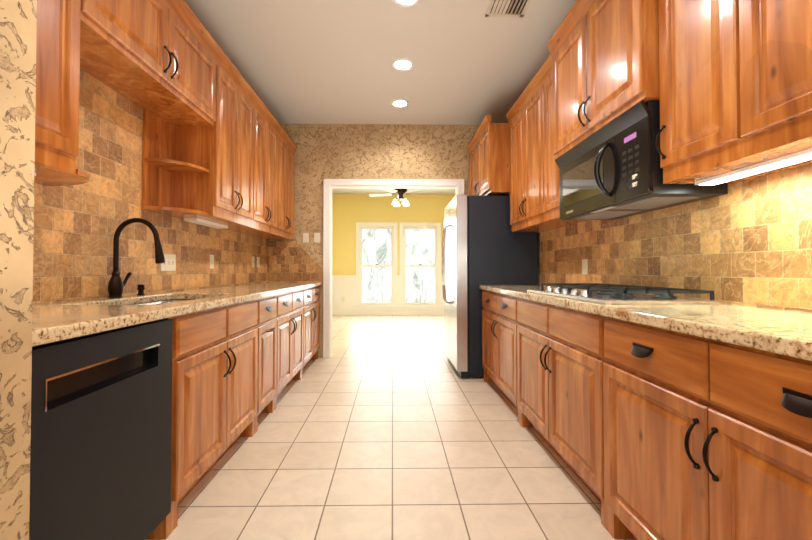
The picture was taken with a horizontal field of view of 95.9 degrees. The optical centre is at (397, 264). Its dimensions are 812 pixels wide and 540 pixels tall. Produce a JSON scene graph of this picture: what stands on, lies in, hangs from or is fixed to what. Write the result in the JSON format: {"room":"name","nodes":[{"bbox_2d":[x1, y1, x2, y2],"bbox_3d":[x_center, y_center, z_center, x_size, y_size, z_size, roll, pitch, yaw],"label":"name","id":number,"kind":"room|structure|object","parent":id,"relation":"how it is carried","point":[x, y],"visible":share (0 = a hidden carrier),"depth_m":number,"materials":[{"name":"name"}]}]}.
{"room":"kitchen","nodes":[
{"label":"kitchen","id":0,"kind":"room"},
{"bbox_2d":[0,0,36,539],"bbox_3d":[-1.237,-0.357,0.586,0.807,2.850,0.510,0,-1,-1],"label":"wall","id":1,"kind":"structure","parent":0,"point":[18,28],"depth_m":0.80,"materials":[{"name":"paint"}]},
{"bbox_2d":[269,124,479,357],"bbox_3d":[-0.075,-0.298,4.537,4.200,2.850,0.120,0,-1,-1],"label":"wall","id":2,"kind":"structure","parent":0,"point":[369,151],"depth_m":4.49,"materials":[{"name":"paint"}]},
{"bbox_2d":[269,241,321,281],"bbox_3d":[-1.243,-0.022,4.453,0.647,0.535,0.006,0,-1,-1],"label":"backsplash","id":3,"kind":"structure","parent":2,"relation":"attached to","point":[291,261],"depth_m":4.45,"materials":[{"name":"brown tile"}]},
{"bbox_2d":[303,233,308,241],"bbox_3d":[-1.119,-0.329,4.455,0.072,0.115,0.013,0,-1,-1],"label":"switch plate","id":4,"kind":"object","parent":2,"relation":"attached to","point":[305,237],"visible":1,"depth_m":4.46,"materials":[{"name":"beige plastic"}]},
{"bbox_2d":[314,233,319,241],"bbox_3d":[-0.981,-0.329,4.457,0.072,0.115,0.013,0,-1,-1],"label":"switch plate","id":5,"kind":"object","parent":2,"relation":"attached to","point":[316,237],"visible":1,"depth_m":4.46,"materials":[{"name":"beige plastic"}]},
{"bbox_2d":[323,179,463,357],"bbox_3d":[-0.046,0.042,4.528,1.718,2.170,0.168,0,-1,-1],"label":"door frame","id":6,"kind":"structure","parent":2,"relation":"attached to","point":[457,185],"depth_m":4.46,"materials":[{"name":"white wood"}]},
{"bbox_2d":[184,0,576,194],"bbox_3d":[-0.058,-1.766,3.319,4.440,0.050,10.940,0,-1,-1],"label":"ceiling","id":7,"kind":"structure","parent":0,"point":[311,61],"depth_m":3.06,"materials":[{"name":"beige paint"}]},
{"bbox_2d":[368,189,426,205],"bbox_3d":[0.052,-1.382,6.602,1.174,0.620,1.130,0,-1,-1],"label":"ceiling fan","id":8,"kind":"object","parent":7,"relation":"hanging from","point":[400,193],"visible":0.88,"depth_m":6.53,"materials":[{"name":"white metal"}]},
{"bbox_2d":[391,99,408,107],"bbox_3d":[0.024,-1.728,3.929,0.196,0.008,0.196,0,-1,-1],"label":"recessed light","id":9,"kind":"object","parent":7,"relation":"in","point":[399,103],"visible":1,"depth_m":3.93,"materials":[{"name":"white glass"}]},
{"bbox_2d":[392,58,413,70],"bbox_3d":[0.044,-1.739,3.190,0.196,0.008,0.196,0,-1,-1],"label":"recessed light","id":10,"kind":"object","parent":7,"relation":"in","point":[402,64],"visible":1,"depth_m":3.18,"materials":[{"name":"white glass"}]},
{"bbox_2d":[392,0,419,6],"bbox_3d":[0.055,-1.751,2.390,0.196,0.008,0.196,0,-1,-1],"label":"recessed light","id":11,"kind":"object","parent":7,"relation":"in","point":[405,3],"visible":1,"depth_m":2.45,"materials":[{"name":"white glass"}]},
{"bbox_2d":[485,0,531,16],"bbox_3d":[0.749,-1.747,2.479,0.270,0.014,0.200,0,-1,-1],"label":"ceiling vent","id":12,"kind":"object","parent":7,"relation":"in","point":[507,8],"visible":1,"depth_m":2.50,"materials":[{"name":"white metal"}]},
{"bbox_2d":[332,194,454,274],"bbox_3d":[-0.133,-0.236,8.706,4.440,2.850,0.120,0,-1,-1],"label":"wall","id":13,"kind":"structure","parent":0,"point":[349,211],"depth_m":8.65,"materials":[{"name":"yellow paint"}]},
{"bbox_2d":[355,222,397,309],"bbox_3d":[-0.498,0.036,8.672,1.020,2.065,0.170,0,-1,-1],"label":"window","id":14,"kind":"structure","parent":13,"relation":"in","point":[392,305],"depth_m":8.63,"materials":[{"name":"white wood"}]},
{"bbox_2d":[332,275,443,314],"bbox_3d":[-0.132,0.717,8.617,4.200,0.942,0.030,0,-1,-1],"label":"wainscoting","id":15,"kind":"structure","parent":13,"relation":"attached to","point":[344,286],"depth_m":8.58,"materials":[{"name":"white"}]},
{"bbox_2d":[399,222,441,309],"bbox_3d":[0.535,0.036,8.686,1.025,2.065,0.170,0,-1,-1],"label":"window","id":16,"kind":"structure","parent":13,"relation":"in","point":[404,305],"depth_m":8.64,"materials":[{"name":"white wood"}]},
{"bbox_2d":[162,315,633,539],"bbox_3d":[-0.058,1.133,3.276,4.440,0.050,10.940,0,-1,-1],"label":"floor","id":17,"kind":"structure","parent":0,"point":[385,427],"depth_m":2.00,"materials":[{"name":"tile"}]},
{"bbox_2d":[29,319,172,539],"bbox_3d":[-1.200,0.642,1.141,0.632,0.868,0.600,0,-1,-1],"label":"dishwasher","id":18,"kind":"object","parent":17,"relation":"on","point":[101,436],"visible":0.81,"depth_m":1.10,"materials":[{"name":"black metal"}]},
{"bbox_2d":[145,298,260,539],"bbox_3d":[-1.215,0.651,1.918,0.629,0.874,0.948,0,-1,-1],"label":"base cabinet","id":19,"kind":"object","parent":17,"relation":"on","point":[237,368],"depth_m":1.76,"materials":[{"name":"brown wood"}]},
{"bbox_2d":[261,294,280,413],"bbox_3d":[-1.224,0.661,2.571,0.629,0.874,0.422,0,-1,-1],"label":"base cabinet","id":20,"kind":"object","parent":17,"relation":"on","point":[271,305],"depth_m":2.64,"materials":[{"name":"brown wood"}]},
{"bbox_2d":[281,289,304,391],"bbox_3d":[-1.232,0.670,3.176,0.629,0.874,0.852,0,-1,-1],"label":"base cabinet","id":21,"kind":"object","parent":17,"relation":"on","point":[292,303],"depth_m":3.20,"materials":[{"name":"brown wood"}]},
{"bbox_2d":[305,286,319,365],"bbox_3d":[-1.244,0.682,4.007,0.629,0.874,0.874,0,-1,-1],"label":"base cabinet","id":22,"kind":"object","parent":17,"relation":"on","point":[312,295],"depth_m":3.99,"materials":[{"name":"brown wood"}]},
{"bbox_2d":[32,282,321,346],"bbox_3d":[-1.217,0.203,2.645,0.646,0.039,3.613,0,-1,-1],"label":"countertop","id":23,"kind":"structure","parent":22,"relation":"on","point":[55,322],"depth_m":1.42,"materials":[{"name":"stone"}]},
{"bbox_2d":[108,218,164,297],"bbox_3d":[-1.363,-0.036,2.001,0.285,0.417,0.239,0,-1,-1],"label":"faucet","id":24,"kind":"object","parent":23,"relation":"on","point":[116,284],"visible":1,"depth_m":1.91,"materials":[{"name":"black metal"}]},
{"bbox_2d":[134,300,187,304],"bbox_3d":[-1.209,0.309,1.911,0.424,0.192,0.784,0,-1,-1],"label":"sink","id":25,"kind":"object","parent":23,"relation":"in","point":[162,302],"visible":0.06,"depth_m":2.19,"materials":[{"name":"silver metal"}]},
{"bbox_2d":[442,195,537,377],"bbox_3d":[0.925,0.219,4.008,0.874,1.800,0.880,0,-1,-1],"label":"refrigerator","id":26,"kind":"object","parent":17,"relation":"on","point":[483,243],"visible":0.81,"depth_m":3.58,"materials":[{"name":"black"}]},
{"bbox_2d":[482,290,513,404],"bbox_3d":[1.104,0.667,3.018,0.584,0.874,1.012,0,-1,-1],"label":"base cabinet","id":27,"kind":"object","parent":17,"relation":"on","point":[498,309],"depth_m":2.97,"materials":[{"name":"brown wood"}]},
{"bbox_2d":[479,285,811,360],"bbox_3d":[1.114,0.191,1.780,0.601,0.039,3.550,0,-1,-1],"label":"countertop","id":28,"kind":"structure","parent":27,"relation":"on","point":[784,332],"depth_m":1.12,"materials":[{"name":"stone"}]},
{"bbox_2d":[527,283,719,303],"bbox_3d":[1.120,0.145,2.011,0.490,0.055,0.910,0,-1,-1],"label":"cooktop","id":29,"kind":"object","parent":28,"relation":"in","point":[610,293],"visible":1,"depth_m":1.71,"materials":[{"name":"silver metal"}]},
{"bbox_2d":[514,297,593,494],"bbox_3d":[1.118,0.652,2.013,0.584,0.874,1.062,0,-1,-1],"label":"base cabinet","id":30,"kind":"object","parent":17,"relation":"on","point":[554,345],"depth_m":1.90,"materials":[{"name":"brown wood"}]},
{"bbox_2d":[594,314,811,539],"bbox_3d":[1.132,0.637,0.998,0.584,0.874,1.032,0,-1,-1],"label":"base cabinet","id":31,"kind":"object","parent":17,"relation":"on","point":[645,432],"depth_m":1.02,"materials":[{"name":"brown wood"}]},
{"bbox_2d":[538,232,540,284],"bbox_3d":[1.491,-0.347,1.234,0.120,2.850,6.530,0,-1,-1],"label":"wall","id":32,"kind":"structure","parent":0,"point":[539,258],"depth_m":3.61,"materials":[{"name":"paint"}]},
{"bbox_2d":[468,140,477,195],"bbox_3d":[1.125,-1.025,4.239,0.509,0.665,0.470,0,-1,-1],"label":"upper cabinet","id":33,"kind":"object","parent":32,"relation":"attached to","point":[473,154],"depth_m":4.22,"materials":[{"name":"brown wood"}]},
{"bbox_2d":[478,120,509,195],"bbox_3d":[1.132,-1.032,3.769,0.509,0.665,0.470,0,-1,-1],"label":"upper cabinet","id":34,"kind":"object","parent":32,"relation":"attached to","point":[494,140],"depth_m":3.54,"materials":[{"name":"brown wood"}]},
{"bbox_2d":[506,104,556,231],"bbox_3d":[1.235,-0.843,3.333,0.314,1.055,0.400,0,-1,-1],"label":"upper cabinet","id":35,"kind":"object","parent":32,"relation":"attached to","point":[515,193],"depth_m":3.34,"materials":[{"name":"brown wood"}]},
{"bbox_2d":[522,80,572,227],"bbox_3d":[1.241,-0.849,2.933,0.314,1.055,0.400,0,-1,-1],"label":"upper cabinet","id":36,"kind":"object","parent":32,"relation":"attached to","point":[532,106],"depth_m":2.97,"materials":[{"name":"brown wood"}]},
{"bbox_2d":[542,68,587,223],"bbox_3d":[1.246,-0.854,2.581,0.314,1.055,0.305,0,-1,-1],"label":"upper cabinet","id":37,"kind":"object","parent":32,"relation":"attached to","point":[550,172],"depth_m":2.67,"materials":[{"name":"brown wood"}]},
{"bbox_2d":[550,12,583,163],"bbox_3d":[1.216,-1.043,2.213,0.384,0.688,0.435,0,-1,-1],"label":"upper cabinet","id":38,"kind":"object","parent":32,"relation":"attached to","point":[566,58],"depth_m":2.23,"materials":[{"name":"brown wood"}]},
{"bbox_2d":[582,0,657,139],"bbox_3d":[1.222,-1.050,1.778,0.384,0.688,0.435,0,-1,-1],"label":"upper cabinet","id":39,"kind":"object","parent":32,"relation":"attached to","point":[620,37],"depth_m":1.74,"materials":[{"name":"brown wood"}]},
{"bbox_2d":[555,100,727,219],"bbox_3d":[1.203,-0.497,1.987,0.410,0.404,0.834,0,-1,-1],"label":"over-the-range microwave","id":40,"kind":"object","parent":39,"relation":"attached to","point":[612,170],"visible":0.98,"depth_m":1.78,"materials":[{"name":"black metal"}]},
{"bbox_2d":[541,164,811,311],"bbox_3d":[1.419,-0.254,1.791,0.006,0.920,3.550,0,-1,-1],"label":"backsplash","id":41,"kind":"structure","parent":32,"relation":"attached to","point":[746,243],"depth_m":1.63,"materials":[{"name":"beige tile"}]},
{"bbox_2d":[582,259,587,274],"bbox_3d":[1.398,0.015,2.742,0.008,0.115,0.072,0,-1,-1],"label":"electrical outlet plate","id":42,"kind":"object","parent":41,"relation":"attached to","point":[585,266],"visible":1,"depth_m":2.73,"materials":[{"name":"beige plastic"}]},
{"bbox_2d":[654,0,808,183],"bbox_3d":[1.262,-0.872,1.381,0.314,1.055,0.355,0,-1,-1],"label":"upper cabinet","id":43,"kind":"object","parent":32,"relation":"attached to","point":[727,84],"depth_m":1.38,"materials":[{"name":"brown wood"}]},
{"bbox_2d":[726,0,811,163],"bbox_3d":[1.267,-0.877,1.033,0.314,1.055,0.340,0,-1,-1],"label":"upper cabinet","id":44,"kind":"object","parent":32,"relation":"attached to","point":[769,42],"depth_m":1.10,"materials":[{"name":"brown wood"}]},
{"bbox_2d":[695,148,811,184],"bbox_3d":[1.274,-0.342,1.040,0.080,0.015,0.950,0,-1,-1],"label":"under-cabinet light","id":45,"kind":"object","parent":44,"relation":"attached to","point":[789,159],"visible":1,"depth_m":1.26,"materials":[{"name":"white plastic"}]},
{"bbox_3d":[-1.589,-0.348,1.191,0.120,2.850,6.530,0,-1,-1],"label":"wall","id":46,"kind":"structure","parent":0,"visible":0},
{"bbox_2d":[34,0,89,179],"bbox_3d":[-1.361,-0.876,1.132,0.314,1.055,0.540,0,-1,-1],"label":"upper cabinet","id":47,"kind":"object","parent":46,"relation":"attached to","point":[63,26],"depth_m":1.32,"materials":[{"name":"brown wood"}]},
{"bbox_2d":[33,68,268,304],"bbox_3d":[-1.545,-0.371,2.647,0.006,1.180,3.619,0,-1,-1],"label":"backsplash","id":48,"kind":"structure","parent":46,"relation":"attached to","point":[75,227],"depth_m":1.97,"materials":[{"name":"brown tile"}]},
{"bbox_2d":[160,254,175,270],"bbox_3d":[-1.532,-0.014,2.452,0.013,0.115,0.164,0,-1,-1],"label":"switch plate","id":49,"kind":"object","parent":48,"relation":"attached to","point":[169,264],"visible":0.81,"depth_m":2.46,"materials":[{"name":"beige plastic"}]},
{"bbox_2d":[209,255,213,268],"bbox_3d":[-1.543,-0.025,3.042,0.008,0.115,0.072,0,-1,-1],"label":"electrical outlet plate","id":50,"kind":"object","parent":48,"relation":"attached to","point":[211,261],"visible":1,"depth_m":3.03,"materials":[{"name":"beige plastic"}]},
{"bbox_2d":[252,256,254,266],"bbox_3d":[-1.553,-0.032,3.942,0.013,0.115,0.072,0,-1,-1],"label":"switch plate","id":51,"kind":"object","parent":48,"relation":"attached to","point":[253,261],"visible":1,"depth_m":3.94,"materials":[{"name":"beige plastic"}]},
{"bbox_2d":[257,257,259,266],"bbox_3d":[-1.555,-0.030,4.092,0.013,0.115,0.072,0,-1,-1],"label":"switch plate","id":52,"kind":"object","parent":48,"relation":"attached to","point":[258,261],"visible":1,"depth_m":4.09,"materials":[{"name":"beige plastic"}]},
{"bbox_2d":[90,0,221,127],"bbox_3d":[-1.372,-1.166,1.939,0.314,0.450,1.064,0,-1,-1],"label":"upper cabinet","id":53,"kind":"object","parent":46,"relation":"attached to","point":[147,52],"depth_m":1.93,"materials":[{"name":"brown wood"}]},
{"bbox_2d":[166,64,257,227],"bbox_3d":[-1.384,-0.851,2.797,0.314,1.055,0.661,0,-1,-1],"label":"upper cabinet","id":54,"kind":"object","parent":46,"relation":"attached to","point":[219,146],"depth_m":2.55,"materials":[{"name":"brown wood"}]},
{"bbox_2d":[184,218,227,228],"bbox_3d":[-1.444,-0.313,2.788,0.093,0.021,0.480,0,-1,-1],"label":"under-cabinet light","id":55,"kind":"object","parent":54,"relation":"attached to","point":[206,223],"visible":1,"depth_m":2.71,"materials":[{"name":"white plastic"}]},
{"bbox_2d":[225,108,277,235],"bbox_3d":[-1.393,-0.841,3.454,0.314,1.055,0.654,0,-1,-1],"label":"upper cabinet","id":56,"kind":"object","parent":46,"relation":"attached to","point":[266,174],"depth_m":3.46,"materials":[{"name":"brown wood"}]},
{"bbox_2d":[254,132,294,239],"bbox_3d":[-1.402,-0.831,4.109,0.314,1.055,0.656,0,-1,-1],"label":"upper cabinet","id":57,"kind":"object","parent":46,"relation":"attached to","point":[286,155],"depth_m":4.07,"materials":[{"name":"brown wood"}]},
{"label":"outside","id":58,"kind":"structure","parent":0,"visible":0},
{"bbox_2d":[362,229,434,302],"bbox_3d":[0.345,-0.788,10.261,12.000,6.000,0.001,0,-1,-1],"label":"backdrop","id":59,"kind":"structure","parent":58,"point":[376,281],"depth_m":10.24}
]}

